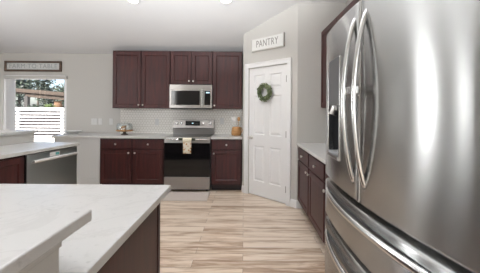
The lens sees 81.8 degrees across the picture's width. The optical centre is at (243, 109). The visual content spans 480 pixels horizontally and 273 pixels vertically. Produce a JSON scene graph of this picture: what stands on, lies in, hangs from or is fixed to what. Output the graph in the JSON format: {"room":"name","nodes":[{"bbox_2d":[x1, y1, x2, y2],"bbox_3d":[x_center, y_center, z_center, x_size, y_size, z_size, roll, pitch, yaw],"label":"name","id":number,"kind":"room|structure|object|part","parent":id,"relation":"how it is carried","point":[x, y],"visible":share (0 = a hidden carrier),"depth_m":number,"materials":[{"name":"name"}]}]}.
{"room":"kitchen","nodes":[
{"label":"kitchen","id":0,"kind":"room"},
{"bbox_2d":[0,133,58,272],"bbox_3d":[-1.972,0.838,2.160,2.910,1.034,3.321,0,0,0],"label":"wall","id":1,"kind":"structure","parent":0,"point":[50,264],"depth_m":0.76,"materials":[{"name":"grey paint"}]},
{"bbox_2d":[19,242,61,272],"bbox_3d":[-0.510,0.355,0.639,0.012,0.051,0.282,0,0,0],"label":"trim","id":2,"kind":"structure","parent":1,"relation":"attached to","point":[59,245],"depth_m":0.69,"materials":[{"name":"grey paint"}]},
{"bbox_2d":[0,129,91,272],"bbox_3d":[-2.114,0.301,2.162,3.317,0.035,3.484,0,0,0],"label":"bar","id":3,"kind":"object","parent":1,"relation":"on","point":[26,235],"visible":1,"depth_m":0.69,"materials":[{"name":"white stone"}]},
{"bbox_2d":[0,53,242,171],"bbox_3d":[-1.891,0.135,5.340,6.820,2.440,0.120,0,0,0],"label":"wall","id":4,"kind":"structure","parent":0,"point":[90,76],"depth_m":5.28,"materials":[{"name":"grey paint"}]},
{"bbox_2d":[4,61,61,71],"bbox_3d":[-4.008,-0.831,5.265,1.083,0.198,0.030,0,0,0],"label":"wall sign","id":5,"kind":"object","parent":4,"relation":"attached to","point":[27,66],"visible":1,"depth_m":5.26,"materials":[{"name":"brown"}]},
{"bbox_2d":[3,75,66,133],"bbox_3d":[-3.993,0.339,5.340,1.210,2.000,0.100,0,0,0],"label":"window","id":6,"kind":"structure","parent":4,"relation":"in","point":[65,80],"depth_m":5.29,"materials":[{"name":"white"}]},
{"bbox_3d":[-3.993,0.339,5.345,1.110,1.900,0.030,0,0,0],"label":"sash frame","id":7,"kind":"part","parent":6,"relation":"part of","materials":[{"name":"white"}]},
{"bbox_2d":[2,76,67,129],"bbox_3d":[-3.971,0.329,5.253,1.216,1.940,0.047,0,0,0],"label":"vertical blind","id":8,"kind":"object","parent":4,"relation":"attached to","point":[10,81],"visible":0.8,"depth_m":5.25,"materials":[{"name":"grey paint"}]},
{"bbox_2d":[91,118,97,124],"bbox_3d":[-2.850,0.219,5.275,0.118,0.120,0.010,0,0,0],"label":"switch plate","id":9,"kind":"object","parent":4,"relation":"attached to","point":[94,121],"visible":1,"depth_m":5.27,"materials":[{"name":"white paint"}]},
{"bbox_2d":[112,51,170,108],"bbox_3d":[-1.831,-0.544,5.090,1.030,1.030,0.379,0,0,0],"label":"upper cabinet","id":10,"kind":"object","parent":4,"relation":"attached to","point":[141,79],"visible":0.97,"depth_m":4.94,"materials":[{"name":"red wood"}]},
{"bbox_3d":[-2.088,-0.539,4.940,0.501,1.000,0.020,0,0,0],"label":"door","id":11,"kind":"part","parent":10,"relation":"part of","materials":[{"name":"brown wood"}]},
{"bbox_3d":[-1.573,-0.535,4.940,0.501,1.000,0.020,0,0,0],"label":"door","id":12,"kind":"part","parent":10,"relation":"part of","materials":[{"name":"brown wood"}]},
{"bbox_2d":[120,108,242,133],"bbox_3d":[-1.187,0.211,5.275,2.330,0.471,0.010,0,0,0],"label":"backsplash","id":13,"kind":"structure","parent":4,"relation":"attached to","point":[140,120],"depth_m":5.27,"materials":[{"name":"beige tile"}]},
{"bbox_2d":[170,51,212,84],"bbox_3d":[-0.936,-0.752,5.090,0.752,0.600,0.379,0,0,0],"label":"upper cabinet","id":14,"kind":"object","parent":4,"relation":"attached to","point":[187,67],"visible":0.93,"depth_m":4.94,"materials":[{"name":"red wood"}]},
{"bbox_3d":[-1.124,-0.747,4.940,0.362,0.570,0.020,0,0,0],"label":"door","id":15,"kind":"part","parent":14,"relation":"part of","materials":[{"name":"brown wood"}]},
{"bbox_2d":[169,85,212,109],"bbox_3d":[-0.937,-0.227,5.047,0.752,0.434,0.446,0,0,0],"label":"microwave","id":16,"kind":"object","parent":14,"relation":"attached to","point":[200,97],"visible":1,"depth_m":4.88,"materials":[{"name":"grey metal"}]},
{"bbox_3d":[-1.036,-0.193,4.894,0.555,0.315,0.033,0,0,0],"label":"door","id":17,"kind":"part","parent":16,"relation":"part of","materials":[{"name":"silver metal"}]},
{"bbox_3d":[-0.936,-0.398,4.894,0.752,0.092,0.033,0,0,0],"label":"vent panel","id":18,"kind":"part","parent":16,"relation":"part of","materials":[{"name":"silver metal"}]},
{"bbox_3d":[-0.658,-0.190,4.894,0.194,0.315,0.033,0,0,0],"label":"control panel","id":19,"kind":"part","parent":16,"relation":"part of","materials":[{"name":"silver metal"}]},
{"bbox_3d":[-0.748,-0.744,4.940,0.362,0.570,0.020,0,0,0],"label":"door","id":20,"kind":"part","parent":14,"relation":"part of","materials":[{"name":"brown wood"}]},
{"bbox_2d":[212,51,242,108],"bbox_3d":[-0.296,-0.532,5.090,0.528,1.030,0.379,0,0,0],"label":"upper cabinet","id":21,"kind":"object","parent":4,"relation":"attached to","point":[227,65],"visible":1,"depth_m":4.94,"materials":[{"name":"red wood"}]},
{"bbox_2d":[0,0,346,53],"bbox_3d":[-1.875,-1.917,0.640,6.860,1.783,9.520,0,0,0],"label":"ceiling","id":22,"kind":"structure","parent":0,"point":[26,26],"depth_m":4.38,"materials":[{"name":"white paint"}]},
{"bbox_2d":[127,0,139,3],"bbox_3d":[-1.542,-1.531,3.847,0.189,0.065,0.179,0,0,6],"label":"recessed light","id":23,"kind":"object","parent":22,"relation":"in","point":[129,1],"visible":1,"depth_m":3.88,"materials":[{"name":"white plastic"}]},
{"bbox_2d":[219,0,232,3],"bbox_3d":[-0.249,-1.526,3.833,0.189,0.065,0.179,0,0,6],"label":"recessed light","id":24,"kind":"object","parent":22,"relation":"in","point":[221,1],"visible":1,"depth_m":3.86,"materials":[{"name":"white plastic"}]},
{"bbox_2d":[160,184,324,272],"bbox_3d":[-1.901,1.395,0.650,6.820,0.080,9.500,0,0,0],"label":"floor","id":25,"kind":"structure","parent":0,"point":[232,231],"depth_m":2.97,"materials":[{"name":"brown wood"}]},
{"bbox_2d":[0,155,23,183],"bbox_3d":[-2.702,0.911,2.413,0.669,0.876,1.150,0,0,7],"label":"base cabinet","id":26,"kind":"object","parent":25,"relation":"on","point":[12,168],"visible":0.45,"depth_m":2.81,"materials":[{"name":"red wood"}]},
{"bbox_2d":[24,146,77,183],"bbox_3d":[-2.553,0.914,3.354,0.679,0.872,0.739,0,0,7],"label":"dishwasher","id":27,"kind":"object","parent":25,"relation":"on","point":[58,166],"visible":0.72,"depth_m":3.28,"materials":[{"name":"silver metal"}]},
{"bbox_3d":[-2.244,0.566,3.314,0.062,0.041,0.645,0,0,7],"label":"handle","id":28,"kind":"part","parent":27,"relation":"part of","materials":[{"name":"silver metal"}]},
{"bbox_2d":[54,138,99,183],"bbox_3d":[-2.822,0.911,4.964,0.770,0.874,0.592,0,0,0],"label":"wall","id":29,"kind":"structure","parent":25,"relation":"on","point":[88,156],"depth_m":4.68,"materials":[{"name":"white paint"}]},
{"bbox_2d":[97,203,159,272],"bbox_3d":[-1.337,0.922,1.212,1.690,0.876,0.874,0,0,0],"label":"base cabinet","id":30,"kind":"object","parent":25,"relation":"on","point":[140,253],"visible":0.09,"depth_m":1.33,"materials":[{"name":"red wood"}]},
{"bbox_2d":[0,142,170,272],"bbox_3d":[-1.853,0.460,2.288,2.826,0.036,3.032,0,0,0],"label":"countertop","id":31,"kind":"structure","parent":30,"relation":"on","point":[118,211],"depth_m":1.32,"materials":[{"name":"white stone"}]},
{"bbox_2d":[100,138,163,184],"bbox_3d":[-1.887,0.917,4.946,1.090,0.876,0.629,0,0,0],"label":"base cabinet","id":32,"kind":"object","parent":25,"relation":"on","point":[123,161],"visible":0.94,"depth_m":4.67,"materials":[{"name":"red wood"}]},
{"bbox_2d":[51,133,172,138],"bbox_3d":[-2.277,0.456,4.957,1.893,0.036,0.645,0,0,0],"label":"countertop","id":33,"kind":"structure","parent":32,"relation":"on","point":[79,135],"depth_m":4.71,"materials":[{"name":"white stone"}]},
{"bbox_2d":[64,130,82,133],"bbox_3d":[-3.073,0.402,4.980,0.310,0.060,0.310,0,0,0],"label":"serving dish","id":34,"kind":"object","parent":33,"relation":"on","point":[66,131],"visible":0.96,"depth_m":4.91,"materials":[{"name":"white ceramic"}]},
{"bbox_2d":[116,121,132,134],"bbox_3d":[-2.126,0.316,4.930,0.284,0.247,0.284,0,0,0],"label":"cake stand","id":35,"kind":"object","parent":33,"relation":"on","point":[123,131],"visible":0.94,"depth_m":4.85,"materials":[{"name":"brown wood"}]},
{"bbox_3d":[-2.160,0.948,4.670,0.509,0.560,0.020,0,0,0],"label":"door","id":36,"kind":"part","parent":32,"relation":"part of","materials":[{"name":"brown wood"}]},
{"bbox_3d":[-2.157,0.572,4.670,0.509,0.153,0.020,0,0,0],"label":"drawer","id":37,"kind":"part","parent":32,"relation":"part of","materials":[{"name":"brown wood"}]},
{"bbox_3d":[-1.612,0.576,4.670,0.509,0.153,0.020,0,0,0],"label":"drawer","id":38,"kind":"part","parent":32,"relation":"part of","materials":[{"name":"brown wood"}]},
{"bbox_3d":[-1.615,0.952,4.670,0.509,0.560,0.020,0,0,0],"label":"door","id":39,"kind":"part","parent":32,"relation":"part of","materials":[{"name":"brown wood"}]},
{"bbox_2d":[162,192,209,200],"bbox_3d":[-0.963,1.357,4.362,0.815,0.010,0.445,0,0,0],"label":"kitchen mat","id":40,"kind":"object","parent":25,"relation":"on","point":[172,196],"visible":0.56,"depth_m":4.33,"materials":[{"name":"beige fabric"}]},
{"bbox_2d":[164,119,214,190],"bbox_3d":[-0.946,0.772,4.902,0.764,1.182,0.737,0,0,0],"label":"range","id":41,"kind":"object","parent":25,"relation":"on","point":[192,171],"visible":0.98,"depth_m":4.59,"materials":[{"name":"grey metal"}]},
{"bbox_3d":[-0.944,0.481,4.566,0.664,0.024,0.067,0,0,0],"label":"oven handle","id":42,"kind":"part","parent":41,"relation":"part of","materials":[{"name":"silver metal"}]},
{"bbox_2d":[179,138,194,153],"bbox_3d":[-0.932,0.584,4.546,0.270,0.257,0.055,0,0,0],"label":"dish towel","id":43,"kind":"object","parent":41,"relation":"hanging from","point":[186,141],"visible":1,"depth_m":4.52,"materials":[{"name":"beige fabric"}]},
{"bbox_3d":[-0.946,0.818,4.612,0.756,0.586,0.035,0,0,0],"label":"oven door","id":44,"kind":"part","parent":41,"relation":"part of","materials":[{"name":"black glass"}]},
{"bbox_3d":[-0.950,1.218,4.612,0.756,0.199,0.035,0,0,0],"label":"drawer","id":45,"kind":"part","parent":41,"relation":"part of","materials":[{"name":"silver metal"}]},
{"bbox_2d":[165,134,213,138],"bbox_3d":[-0.944,0.464,4.904,0.764,0.027,0.572,0,0,0],"label":"cooktop","id":46,"kind":"object","parent":41,"relation":"in","point":[197,136],"depth_m":4.70,"materials":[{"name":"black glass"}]},
{"bbox_3d":[-0.943,0.316,5.213,0.764,0.270,0.115,0,0,0],"label":"control panel","id":47,"kind":"part","parent":41,"relation":"part of","materials":[{"name":"silver metal"}]},
{"bbox_2d":[211,139,241,189],"bbox_3d":[-0.298,0.930,4.946,0.515,0.876,0.629,0,0,0],"label":"base cabinet","id":48,"kind":"object","parent":25,"relation":"on","point":[226,154],"visible":0.95,"depth_m":4.67,"materials":[{"name":"red wood"}]},
{"bbox_3d":[-0.295,0.586,4.670,0.491,0.153,0.020,0,0,0],"label":"drawer","id":49,"kind":"part","parent":48,"relation":"part of","materials":[{"name":"brown wood"}]},
{"bbox_3d":[-0.298,0.963,4.670,0.491,0.560,0.020,0,0,0],"label":"door","id":50,"kind":"part","parent":48,"relation":"part of","materials":[{"name":"brown wood"}]},
{"bbox_2d":[211,134,242,138],"bbox_3d":[-0.290,0.472,4.957,0.533,0.036,0.645,0,0,0],"label":"countertop","id":51,"kind":"structure","parent":48,"relation":"on","point":[215,136],"depth_m":4.73,"materials":[{"name":"white stone"}]},
{"bbox_2d":[231,126,242,135],"bbox_3d":[-0.138,0.377,4.970,0.180,0.155,0.179,0,0,42],"label":"utensil crock","id":52,"kind":"object","parent":51,"relation":"on","point":[236,131],"visible":0.99,"depth_m":4.90,"materials":[{"name":"brown wood"}]},
{"bbox_2d":[298,147,328,244],"bbox_3d":[1.064,0.940,2.908,0.690,0.876,1.920,0,0,0],"label":"base cabinet","id":53,"kind":"object","parent":25,"relation":"on","point":[312,175],"visible":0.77,"depth_m":3.02,"materials":[{"name":"red wood"}]},
{"bbox_3d":[0.760,0.594,3.548,0.020,0.153,0.600,0,0,0],"label":"drawer","id":54,"kind":"part","parent":53,"relation":"part of","materials":[{"name":"brown wood"}]},
{"bbox_3d":[0.757,0.971,3.548,0.020,0.560,0.600,0,0,0],"label":"door","id":55,"kind":"part","parent":53,"relation":"part of","materials":[{"name":"brown wood"}]},
{"bbox_2d":[297,143,325,163],"bbox_3d":[1.080,0.482,2.922,0.672,0.036,1.925,0,0,0],"label":"countertop","id":56,"kind":"structure","parent":53,"relation":"on","point":[318,150],"depth_m":3.25,"materials":[{"name":"white stone"}]},
{"bbox_3d":[0.757,0.971,2.908,0.020,0.560,0.600,0,0,0],"label":"door","id":57,"kind":"part","parent":53,"relation":"part of","materials":[{"name":"brown wood"}]},
{"bbox_3d":[0.760,0.594,2.908,0.020,0.153,0.600,0,0,0],"label":"drawer","id":58,"kind":"part","parent":53,"relation":"part of","materials":[{"name":"brown wood"}]},
{"bbox_2d":[325,0,479,272],"bbox_3d":[0.814,0.500,0.964,0.947,1.752,0.890,0,0,-3],"label":"refrigerator","id":59,"kind":"object","parent":25,"relation":"on","point":[402,188],"visible":1,"depth_m":0.71,"materials":[{"name":"grey metal"}]},
{"bbox_3d":[0.414,-0.001,1.230,0.078,0.065,0.080,0,0,-3],"label":"dispenser spout","id":60,"kind":"part","parent":59,"relation":"part of","materials":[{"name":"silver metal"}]},
{"bbox_3d":[0.391,0.583,0.943,0.091,0.030,0.819,0,0,-3],"label":"handle","id":61,"kind":"part","parent":59,"relation":"part of","materials":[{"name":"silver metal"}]},
{"bbox_3d":[0.435,-0.029,1.169,0.109,0.699,0.442,0,0,-3],"label":"door","id":62,"kind":"part","parent":59,"relation":"part of","materials":[{"name":"silver metal"}]},
{"bbox_3d":[0.438,0.921,0.946,0.109,0.784,0.890,0,0,-3],"label":"drawer","id":63,"kind":"part","parent":59,"relation":"part of","materials":[{"name":"silver metal"}]},
{"bbox_3d":[0.373,-0.035,0.984,0.059,0.591,0.021,0,0,-3],"label":"handle","id":64,"kind":"part","parent":59,"relation":"part of","materials":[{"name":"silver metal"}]},
{"bbox_3d":[0.378,-0.035,0.900,0.059,0.591,0.021,0,0,-3],"label":"handle","id":65,"kind":"part","parent":59,"relation":"part of","materials":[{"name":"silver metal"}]},
{"bbox_3d":[0.398,0.379,0.943,0.081,0.030,0.818,0,0,-3],"label":"handle","id":66,"kind":"part","parent":59,"relation":"part of","materials":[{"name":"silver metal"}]},
{"bbox_3d":[0.442,0.425,0.946,0.109,0.171,0.890,0,0,-3],"label":"drawer","id":67,"kind":"part","parent":59,"relation":"part of","materials":[{"name":"silver metal"}]},
{"bbox_2d":[242,3,297,199],"bbox_3d":[0.400,-0.077,4.293,1.066,2.900,0.100,0,0,44],"label":"wall","id":68,"kind":"structure","parent":0,"point":[286,21],"depth_m":4.03,"materials":[{"name":"grey paint"}]},
{"bbox_2d":[244,57,291,206],"bbox_3d":[0.340,0.310,4.265,0.915,2.125,0.113,0,0,44],"label":"door","id":69,"kind":"structure","parent":68,"relation":"in","point":[269,137],"depth_m":4.25,"materials":[{"name":"white wood"}]},
{"bbox_2d":[257,83,272,101],"bbox_3d":[0.315,-0.274,4.269,0.323,0.313,0.056,0,0,44],"label":"wreath","id":70,"kind":"object","parent":69,"relation":"hanging from","point":[266,86],"visible":1,"depth_m":4.25,"materials":[{"name":"green plant"}]},
{"bbox_2d":[251,32,284,51],"bbox_3d":[0.357,-1.032,4.247,0.642,0.200,0.032,0,0,44],"label":"wall sign","id":71,"kind":"object","parent":68,"relation":"attached to","point":[275,40],"visible":1,"depth_m":4.22,"materials":[{"name":"white wood"}]},
{"bbox_2d":[290,199,302,208],"bbox_3d":[0.741,1.320,3.909,0.168,0.112,0.075,0,0,44],"label":"baseboard","id":72,"kind":"structure","parent":68,"relation":"attached to","point":[292,201],"depth_m":3.88,"materials":[{"name":"white wood"}]},
{"bbox_2d":[296,3,345,199],"bbox_3d":[1.133,-0.071,3.935,0.775,2.900,0.100,0,0,0],"label":"wall","id":73,"kind":"structure","parent":0,"point":[313,18],"depth_m":3.88,"materials":[{"name":"grey paint"}]},
{"bbox_3d":[1.485,-0.650,-0.107,0.120,4.063,7.985,0,0,0],"label":"wall","id":74,"kind":"structure","parent":0,"visible":0},
{"bbox_2d":[321,0,359,107],"bbox_3d":[1.235,-0.568,2.909,0.371,1.085,1.950,0,0,0],"label":"upper cabinet","id":75,"kind":"object","parent":74,"relation":"attached to","point":[329,27],"visible":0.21,"depth_m":3.72,"materials":[{"name":"red wood"}]},
{"bbox_3d":[1.088,-0.562,3.559,0.020,1.055,0.636,0,0,0],"label":"door","id":76,"kind":"part","parent":75,"relation":"part of","materials":[{"name":"brown wood"}]},
{"bbox_3d":[1.088,-0.562,2.909,0.020,1.055,0.636,0,0,0],"label":"door","id":77,"kind":"part","parent":75,"relation":"part of","materials":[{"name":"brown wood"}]},
{"label":"outside","id":78,"kind":"structure","parent":0,"visible":0},
{"bbox_2d":[34,138,53,141],"bbox_3d":[-8.012,1.478,22.705,44.000,0.100,34.590,0,0,0],"label":"ground","id":79,"kind":"structure","parent":78,"point":[35,139],"depth_m":13.08,"materials":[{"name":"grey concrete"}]},
{"bbox_2d":[15,79,39,106],"bbox_3d":[-18.439,-0.918,22.506,3.080,4.533,2.536,0,0,29],"label":"tree","id":80,"kind":"object","parent":79,"relation":"on","point":[20,83],"visible":0.32,"depth_m":22.17,"materials":[{"name":"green plant"}]},
{"bbox_2d":[28,104,39,107],"bbox_3d":[-11.469,0.520,15.216,0.759,1.762,0.806,0,0,18],"label":"shrub","id":81,"kind":"object","parent":79,"relation":"on","point":[33,105],"visible":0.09,"depth_m":15.16,"materials":[{"name":"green plant"}]},
{"bbox_2d":[15,107,63,137],"bbox_3d":[-11.465,0.635,14.050,9.080,1.531,0.200,0,0,0],"label":"fence","id":82,"kind":"object","parent":79,"relation":"on","point":[48,123],"visible":0.35,"depth_m":14.00,"materials":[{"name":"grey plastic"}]},
{"bbox_3d":[-11.465,0.635,14.070,0.120,1.531,0.100,0,0,0],"label":"post","id":83,"kind":"part","parent":82,"relation":"part of","materials":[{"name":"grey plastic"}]},
{"bbox_3d":[-11.500,-0.091,14.000,9.000,0.080,0.100,0,0,0],"label":"rail","id":84,"kind":"part","parent":82,"relation":"part of","materials":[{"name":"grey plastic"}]},
{"bbox_3d":[-9.225,0.653,14.070,0.120,1.531,0.100,0,0,0],"label":"post","id":85,"kind":"part","parent":82,"relation":"part of","materials":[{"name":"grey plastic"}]},
{"bbox_2d":[16,88,63,107],"bbox_3d":[-12.344,0.015,18.340,4.302,2.758,2.680,0,0,0],"label":"gazebo","id":86,"kind":"object","parent":79,"relation":"on","point":[28,93],"visible":0.46,"depth_m":17.05,"materials":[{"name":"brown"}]},
{"bbox_3d":[-13.448,0.256,17.160,0.220,2.258,0.220,0,0,0],"label":"post","id":87,"kind":"part","parent":86,"relation":"part of","materials":[{"name":"grey wood"}]},
{"bbox_2d":[30,79,55,106],"bbox_3d":[-19.903,-1.436,27.139,2.665,5.546,3.115,0,0,0],"label":"tree","id":88,"kind":"object","parent":79,"relation":"on","point":[44,85],"visible":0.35,"depth_m":26.93,"materials":[{"name":"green plant"}]},
{"bbox_2d":[43,103,56,109],"bbox_3d":[-10.654,0.510,15.232,0.800,1.795,0.845,0,0,-13],"label":"shrub","id":89,"kind":"object","parent":79,"relation":"on","point":[51,104],"visible":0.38,"depth_m":15.13,"materials":[{"name":"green plant"}]},
{"bbox_2d":[52,83,63,105],"bbox_3d":[-20.518,-0.905,31.110,3.113,4.475,3.028,0,0,0],"label":"tree","id":90,"kind":"object","parent":79,"relation":"on","point":[58,87],"visible":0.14,"depth_m":30.71,"materials":[{"name":"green plant"}]},
{"bbox_2d":[54,101,62,109],"bbox_3d":[-10.884,0.445,16.200,0.480,1.920,0.480,0,0,0],"label":"planter","id":91,"kind":"object","parent":79,"relation":"on","point":[58,104],"visible":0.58,"depth_m":16.04,"materials":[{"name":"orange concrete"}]}
]}

